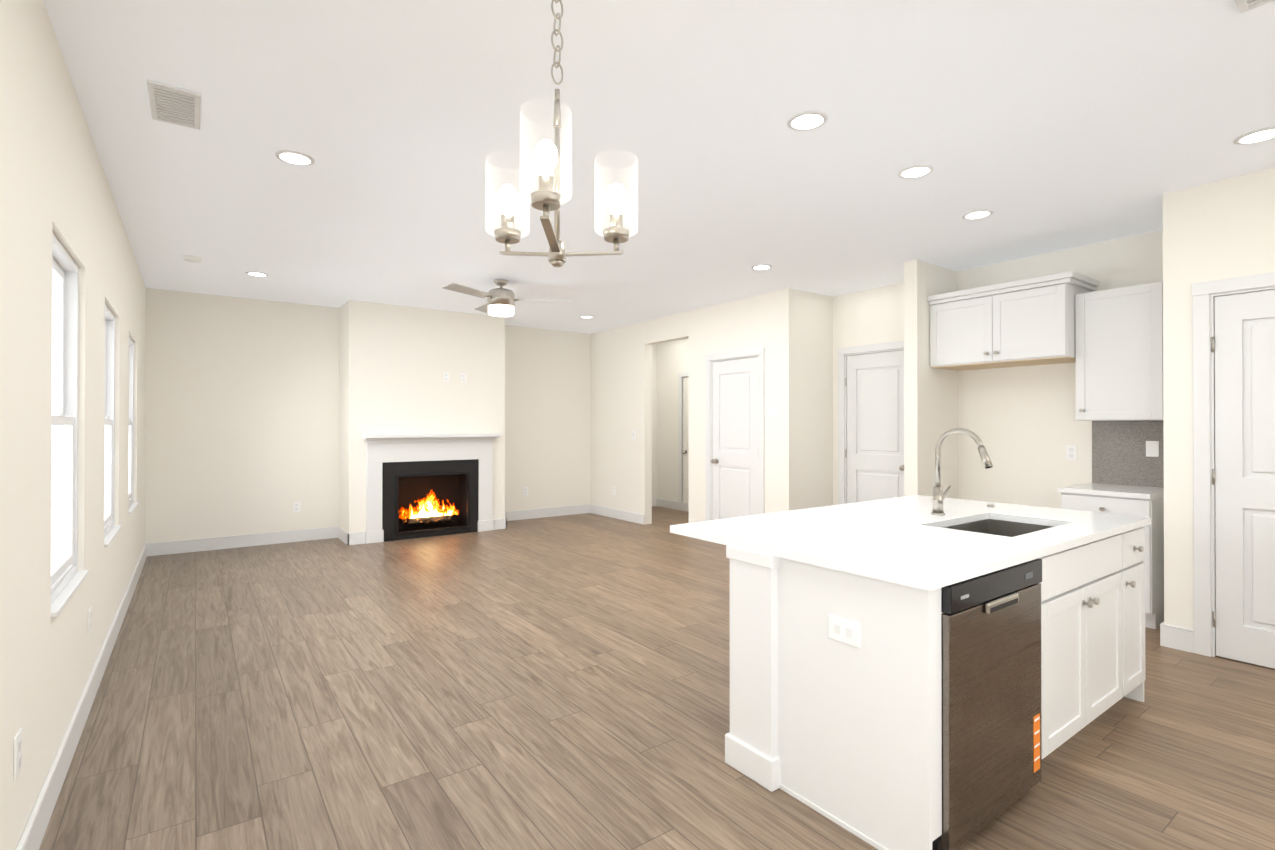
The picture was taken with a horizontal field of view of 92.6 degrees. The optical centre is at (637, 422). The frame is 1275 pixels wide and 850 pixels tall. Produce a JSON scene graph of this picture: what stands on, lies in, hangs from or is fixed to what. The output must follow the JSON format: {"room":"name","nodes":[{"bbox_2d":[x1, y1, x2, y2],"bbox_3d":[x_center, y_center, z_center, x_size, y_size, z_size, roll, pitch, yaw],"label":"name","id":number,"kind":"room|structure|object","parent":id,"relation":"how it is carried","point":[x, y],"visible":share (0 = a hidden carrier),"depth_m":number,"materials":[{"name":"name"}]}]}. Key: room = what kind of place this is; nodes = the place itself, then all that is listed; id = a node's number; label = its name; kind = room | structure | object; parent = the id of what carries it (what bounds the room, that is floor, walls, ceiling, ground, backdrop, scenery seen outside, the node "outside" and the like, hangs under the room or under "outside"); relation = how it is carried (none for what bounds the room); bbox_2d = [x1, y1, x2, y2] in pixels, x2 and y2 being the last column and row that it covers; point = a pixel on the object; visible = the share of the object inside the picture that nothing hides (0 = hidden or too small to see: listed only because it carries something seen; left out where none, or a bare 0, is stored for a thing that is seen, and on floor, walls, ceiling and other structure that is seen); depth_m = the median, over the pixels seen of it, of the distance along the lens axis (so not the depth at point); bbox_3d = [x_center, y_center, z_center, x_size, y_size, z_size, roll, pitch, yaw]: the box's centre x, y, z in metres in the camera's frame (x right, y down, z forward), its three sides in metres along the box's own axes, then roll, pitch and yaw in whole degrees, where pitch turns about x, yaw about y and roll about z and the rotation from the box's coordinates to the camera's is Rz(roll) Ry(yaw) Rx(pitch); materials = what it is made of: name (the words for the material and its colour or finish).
{"room":"kitchen","nodes":[
{"label":"kitchen","id":0,"kind":"room"},
{"bbox_2d":[0,0,145,849],"bbox_3d":[-2.076,-0.028,2.026,0.150,2.770,10.700,0,0,-36],"label":"wall","id":1,"kind":"structure","parent":0,"point":[53,178],"depth_m":2.10,"materials":[{"name":"white paint"}]},
{"bbox_2d":[14,728,21,779],"bbox_3d":[-1.788,0.956,1.760,0.008,0.120,0.075,0,0,-36],"label":"electrical outlet","id":2,"kind":"object","parent":1,"relation":"attached to","point":[17,753],"visible":1,"depth_m":1.75,"materials":[{"name":"white plastic"}]},
{"bbox_2d":[51,232,88,617],"bbox_3d":[-2.369,-0.011,2.468,0.140,1.418,0.798,0,0,-36],"label":"window","id":3,"kind":"structure","parent":1,"relation":"in","point":[67,578],"depth_m":2.69,"materials":[{"name":"white plastic"}]},
{"bbox_2d":[16,543,147,849],"bbox_3d":[-2.006,1.290,2.070,0.019,0.135,10.400,0,0,-36],"label":"baseboard","id":4,"kind":"structure","parent":1,"relation":"attached to","point":[46,800],"depth_m":2.47,"materials":[{"name":"white wood"}]},
{"bbox_2d":[88,607,91,634],"bbox_3d":[-2.658,0.961,2.958,0.008,0.120,0.075,0,0,-36],"label":"electrical outlet","id":5,"kind":"object","parent":1,"relation":"attached to","point":[89,620],"visible":1,"depth_m":2.94,"materials":[{"name":"white plastic"}]},
{"bbox_2d":[104,304,121,546],"bbox_3d":[-3.291,-0.005,3.739,0.140,1.418,0.798,0,0,-36],"label":"window","id":6,"kind":"structure","parent":1,"relation":"in","point":[111,530],"depth_m":4.01,"materials":[{"name":"white plastic"}]},
{"bbox_2d":[129,336,138,514],"bbox_3d":[-4.201,0.000,4.993,0.140,1.418,0.798,0,0,-36],"label":"window","id":7,"kind":"structure","parent":1,"relation":"in","point":[132,506],"depth_m":5.29,"materials":[{"name":"white plastic"}]},
{"bbox_2d":[145,288,656,542],"bbox_3d":[-2.273,0.000,8.400,7.020,2.770,0.150,0,0,-36],"label":"wall","id":8,"kind":"structure","parent":0,"point":[242,416],"depth_m":6.94,"materials":[{"name":"white paint"}]},
{"bbox_2d":[148,527,335,555],"bbox_3d":[-4.314,1.310,6.808,1.789,0.135,0.020,0,0,-36],"label":"baseboard","id":9,"kind":"structure","parent":8,"relation":"attached to","point":[225,542],"depth_m":6.73,"materials":[{"name":"white wood"}]},
{"bbox_2d":[293,502,299,512],"bbox_3d":[-3.958,0.979,7.075,0.075,0.120,0.008,0,0,-36],"label":"electrical outlet","id":10,"kind":"object","parent":8,"relation":"attached to","point":[296,506],"visible":1,"depth_m":7.07,"materials":[{"name":"white plastic"}]},
{"bbox_2d":[523,487,527,495],"bbox_3d":[-1.611,0.987,8.778,0.075,0.120,0.008,0,0,-36],"label":"electrical outlet","id":11,"kind":"object","parent":8,"relation":"attached to","point":[525,491],"visible":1,"depth_m":8.77,"materials":[{"name":"white plastic"}]},
{"bbox_2d":[505,504,591,520],"bbox_3d":[-1.394,1.320,8.928,1.670,0.135,0.019,0,0,-36],"label":"baseboard","id":12,"kind":"structure","parent":8,"relation":"attached to","point":[587,508],"depth_m":8.98,"materials":[{"name":"white wood"}]},
{"bbox_2d":[339,300,504,532],"bbox_3d":[-2.666,-0.003,7.665,1.880,2.770,0.580,0,0,-36],"label":"wall","id":13,"kind":"structure","parent":0,"point":[396,362],"depth_m":7.30,"materials":[{"name":"white paint"}]},
{"bbox_2d":[336,526,351,544],"bbox_3d":[-3.422,1.312,7.087,0.016,0.135,0.576,0,0,-36],"label":"baseboard","id":14,"kind":"structure","parent":13,"relation":"attached to","point":[344,536],"depth_m":7.02,"materials":[{"name":"white wood"}]},
{"bbox_2d":[443,372,448,380],"bbox_3d":[-2.363,-0.569,7.523,0.070,0.110,0.008,0,0,-36],"label":"outlet","id":15,"kind":"object","parent":13,"relation":"attached to","point":[445,376],"visible":1,"depth_m":7.52,"materials":[{"name":"white plastic"}]},
{"bbox_2d":[461,373,465,381],"bbox_3d":[-2.185,-0.569,7.652,0.070,0.110,0.008,0,0,-36],"label":"outlet","id":16,"kind":"object","parent":13,"relation":"attached to","point":[463,377],"visible":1,"depth_m":7.65,"materials":[{"name":"white plastic"}]},
{"bbox_2d":[494,514,507,529],"bbox_3d":[-1.888,1.316,8.201,0.016,0.135,0.576,0,0,-36],"label":"baseboard","id":17,"kind":"structure","parent":13,"relation":"attached to","point":[499,523],"depth_m":7.93,"materials":[{"name":"white wood"}]},
{"bbox_2d":[39,506,1274,849],"bbox_3d":[0.765,1.416,4.081,7.170,0.100,10.700,0,0,-36],"label":"floor","id":18,"kind":"structure","parent":0,"point":[557,682],"depth_m":2.77,"materials":[{"name":"brown wood"}]},
{"bbox_2d":[362,433,500,543],"bbox_3d":[-2.563,0.758,7.519,1.610,1.245,0.571,0,0,-36],"label":"fireplace","id":19,"kind":"object","parent":18,"relation":"on","point":[423,485],"visible":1,"depth_m":7.48,"materials":[{"name":"white wood"}]},
{"bbox_2d":[718,516,1150,849],"bbox_3d":[1.446,0.926,2.706,2.092,0.868,0.858,0,0,-36],"label":"kitchen island","id":20,"kind":"object","parent":18,"relation":"on","point":[937,670],"depth_m":2.10,"materials":[{"name":"white wood"}]},
{"bbox_2d":[670,508,1061,583],"bbox_3d":[0.874,0.520,2.523,0.930,0.122,1.197,0,0,-36],"label":"island countertop","id":21,"kind":"structure","parent":20,"relation":"on","point":[916,553],"depth_m":2.33,"materials":[{"name":"white stone"}]},
{"bbox_2d":[1057,491,1163,628],"bbox_3d":[3.458,0.934,4.373,0.628,0.868,0.514,0,0,-36],"label":"base cabinet","id":22,"kind":"object","parent":18,"relation":"on","point":[1153,508],"depth_m":4.07,"materials":[{"name":"white wood"}]},
{"bbox_2d":[1057,483,1163,498],"bbox_3d":[3.448,0.484,4.375,0.644,0.032,0.526,0,0,-36],"label":"countertop","id":23,"kind":"structure","parent":22,"relation":"on","point":[1121,490],"depth_m":4.27,"materials":[{"name":"white stone"}]},
{"bbox_2d":[43,0,1274,333],"bbox_3d":[0.765,-1.454,4.094,7.170,0.100,10.700,0,0,-36],"label":"ceiling","id":24,"kind":"structure","parent":0,"point":[1041,126],"depth_m":2.99,"materials":[{"name":"white paint"}]},
{"bbox_2d":[147,79,200,129],"bbox_3d":[-2.051,-1.404,2.704,0.180,0.012,0.380,0,0,-36],"label":"ceiling vent","id":25,"kind":"object","parent":24,"relation":"in","point":[170,104],"visible":0.98,"depth_m":2.68,"materials":[{"name":"white metal"}]},
{"bbox_2d":[183,255,201,262],"bbox_3d":[-3.756,-1.381,5.137,0.132,0.035,0.132,0,0,-36],"label":"smoke detector","id":26,"kind":"object","parent":24,"relation":"attached to","point":[192,258],"visible":1,"depth_m":5.10,"materials":[{"name":"white plastic"}]},
{"bbox_2d":[245,271,268,276],"bbox_3d":[-3.564,-1.393,5.708,0.184,0.008,0.184,0,0,-36],"label":"recessed light","id":27,"kind":"object","parent":24,"relation":"in","point":[259,274],"visible":1,"depth_m":5.70,"materials":[{"name":"white plastic"}]},
{"bbox_2d":[275,150,314,165],"bbox_3d":[-1.817,-1.403,3.233,0.184,0.008,0.184,0,0,-36],"label":"recessed light","id":28,"kind":"object","parent":24,"relation":"in","point":[295,157],"visible":1,"depth_m":3.22,"materials":[{"name":"white"}]},
{"bbox_2d":[442,279,570,316],"bbox_3d":[-1.429,-1.225,6.060,1.258,0.340,1.145,0,0,-36],"label":"ceiling fan","id":29,"kind":"object","parent":24,"relation":"hanging from","point":[501,300],"visible":1,"depth_m":5.87,"materials":[{"name":"silver metal"}]},
{"bbox_2d":[485,0,637,266],"bbox_3d":[-0.194,-0.917,1.667,0.406,0.994,0.428,0,0,-36],"label":"chandelier","id":30,"kind":"object","parent":24,"relation":"hanging from","point":[545,198],"visible":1,"depth_m":1.64,"materials":[{"name":"silver metal"}]},
{"bbox_2d":[751,264,771,269],"bbox_3d":[1.114,-1.393,5.459,0.184,0.008,0.184,0,0,-36],"label":"recessed light","id":31,"kind":"object","parent":24,"relation":"in","point":[761,267],"visible":1,"depth_m":5.46,"materials":[{"name":"white plastic"}]},
{"bbox_2d":[787,110,827,130],"bbox_3d":[0.791,-1.405,2.840,0.184,0.008,0.184,0,0,-36],"label":"recessed light","id":32,"kind":"object","parent":24,"relation":"in","point":[806,120],"visible":1,"depth_m":2.83,"materials":[{"name":"white plastic"}]},
{"bbox_2d":[898,164,933,178],"bbox_3d":[1.554,-1.403,3.406,0.184,0.008,0.184,0,0,-36],"label":"recessed light","id":33,"kind":"object","parent":24,"relation":"in","point":[916,171],"visible":1,"depth_m":3.40,"materials":[{"name":"white plastic"}]},
{"bbox_2d":[962,209,992,218],"bbox_3d":[2.287,-1.399,4.099,0.184,0.008,0.184,0,0,-36],"label":"recessed light","id":34,"kind":"object","parent":24,"relation":"in","point":[978,214],"visible":1,"depth_m":4.09,"materials":[{"name":"white plastic"}]},
{"bbox_2d":[1234,0,1273,12],"bbox_3d":[2.000,-1.407,1.864,0.370,0.012,0.280,0,0,-36],"label":"ceiling vent","id":35,"kind":"object","parent":24,"relation":"in","point":[1245,5],"visible":0.98,"depth_m":2.04,"materials":[{"name":"white metal"}]},
{"bbox_2d":[1234,126,1274,144],"bbox_3d":[3.048,-1.404,2.983,0.184,0.008,0.184,0,0,-36],"label":"recessed light","id":36,"kind":"object","parent":24,"relation":"in","point":[1260,135],"visible":1,"depth_m":2.98,"materials":[{"name":"white plastic"}]},
{"bbox_2d":[657,338,688,502],"bbox_3d":[2.412,-0.004,7.427,0.120,2.770,6.930,0,0,-36],"label":"wall","id":37,"kind":"structure","parent":0,"point":[672,359],"depth_m":9.89,"materials":[{"name":"white paint"}]},
{"bbox_2d":[656,498,688,511],"bbox_3d":[1.100,1.320,9.113,0.015,0.135,2.650,0,0,-36],"label":"baseboard","id":38,"kind":"structure","parent":37,"relation":"attached to","point":[670,504],"depth_m":9.86,"materials":[{"name":"white wood"}]},
{"bbox_2d":[678,372,687,510],"bbox_3d":[0.967,0.294,9.361,0.187,2.190,0.948,0,0,-36],"label":"door frame","id":39,"kind":"structure","parent":37,"relation":"attached to","point":[681,375],"depth_m":9.67,"materials":[{"name":"white wood"}]},
{"bbox_2d":[591,288,796,523],"bbox_3d":[0.467,-0.002,7.894,0.120,2.770,3.890,0,0,-36],"label":"wall","id":40,"kind":"structure","parent":0,"point":[621,390],"depth_m":7.51,"materials":[{"name":"white paint"}]},
{"bbox_2d":[592,504,644,524],"bbox_3d":[-0.312,1.319,8.848,0.017,0.135,1.380,0,0,-36],"label":"baseboard","id":41,"kind":"structure","parent":40,"relation":"attached to","point":[638,518],"depth_m":8.76,"materials":[{"name":"white wood"}]},
{"bbox_2d":[632,430,635,438],"bbox_3d":[-0.052,0.165,8.498,0.010,0.120,0.075,0,0,-36],"label":"light switch","id":42,"kind":"object","parent":40,"relation":"attached to","point":[633,434],"visible":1,"depth_m":8.49,"materials":[{"name":"white plastic"}]},
{"bbox_2d":[705,347,764,520],"bbox_3d":[1.119,0.283,6.938,0.187,2.190,0.928,0,0,-36],"label":"door","id":43,"kind":"structure","parent":40,"relation":"attached to","point":[735,457],"depth_m":6.93,"materials":[{"name":"white wood"}]},
{"bbox_2d":[769,407,776,414],"bbox_3d":[1.435,-0.124,6.453,0.006,0.085,0.110,0,0,-36],"label":"light switch","id":44,"kind":"object","parent":40,"relation":"attached to","point":[772,410],"visible":1,"depth_m":6.45,"materials":[{"name":"white plastic"}]},
{"bbox_2d":[796,289,832,509],"bbox_3d":[1.919,-0.008,6.618,0.730,2.770,0.120,0,0,-36],"label":"wall","id":45,"kind":"structure","parent":0,"point":[814,379],"depth_m":6.53,"materials":[{"name":"white paint"}]},
{"bbox_2d":[904,260,957,498],"bbox_3d":[2.636,-0.013,5.458,0.690,2.770,0.120,0,0,-36],"label":"wall","id":46,"kind":"structure","parent":0,"point":[930,406],"depth_m":5.29,"materials":[{"name":"white paint"}]},
{"bbox_2d":[928,291,995,370],"bbox_3d":[2.920,-0.774,5.233,0.498,0.571,0.578,0,0,-36],"label":"upper cabinet","id":47,"kind":"object","parent":46,"relation":"attached to","point":[954,319],"depth_m":5.15,"materials":[{"name":"white wood"}]},
{"bbox_2d":[833,230,1162,508],"bbox_3d":[3.093,-0.013,5.518,0.120,2.770,3.040,0,0,-36],"label":"wall","id":48,"kind":"structure","parent":0,"point":[1023,425],"depth_m":5.19,"materials":[{"name":"white paint"}]},
{"bbox_2d":[838,340,903,504],"bbox_3d":[2.491,0.281,6.290,0.187,2.190,0.928,0,0,-36],"label":"door","id":49,"kind":"structure","parent":48,"relation":"attached to","point":[870,422],"depth_m":6.35,"materials":[{"name":"white wood"}]},
{"bbox_2d":[980,275,1091,366],"bbox_3d":[3.189,-0.776,4.862,0.498,0.571,0.577,0,0,-36],"label":"upper cabinet","id":50,"kind":"object","parent":48,"relation":"attached to","point":[1022,324],"depth_m":4.69,"materials":[{"name":"white wood"}]},
{"bbox_2d":[1066,445,1076,459],"bbox_3d":[3.476,0.239,4.880,0.008,0.120,0.075,0,0,-36],"label":"outlet","id":51,"kind":"object","parent":48,"relation":"attached to","point":[1071,452],"visible":1,"depth_m":4.88,"materials":[{"name":"white plastic"}]},
{"bbox_2d":[1072,281,1162,422],"bbox_3d":[3.571,-0.492,4.462,0.348,0.951,0.514,0,0,-36],"label":"upper cabinet","id":52,"kind":"object","parent":48,"relation":"attached to","point":[1109,342],"depth_m":4.35,"materials":[{"name":"white wood"}]},
{"bbox_2d":[1163,167,1274,629],"bbox_3d":[4.293,-0.026,2.367,0.120,2.770,3.470,0,0,-36],"label":"wall","id":53,"kind":"structure","parent":0,"point":[1220,229],"depth_m":3.64,"materials":[{"name":"white paint"}]},
{"bbox_2d":[1192,272,1274,668],"bbox_3d":[3.599,0.267,3.265,0.187,2.190,0.928,0,0,-36],"label":"door","id":54,"kind":"structure","parent":53,"relation":"attached to","point":[1234,450],"depth_m":3.49,"materials":[{"name":"white wood"}]}
]}

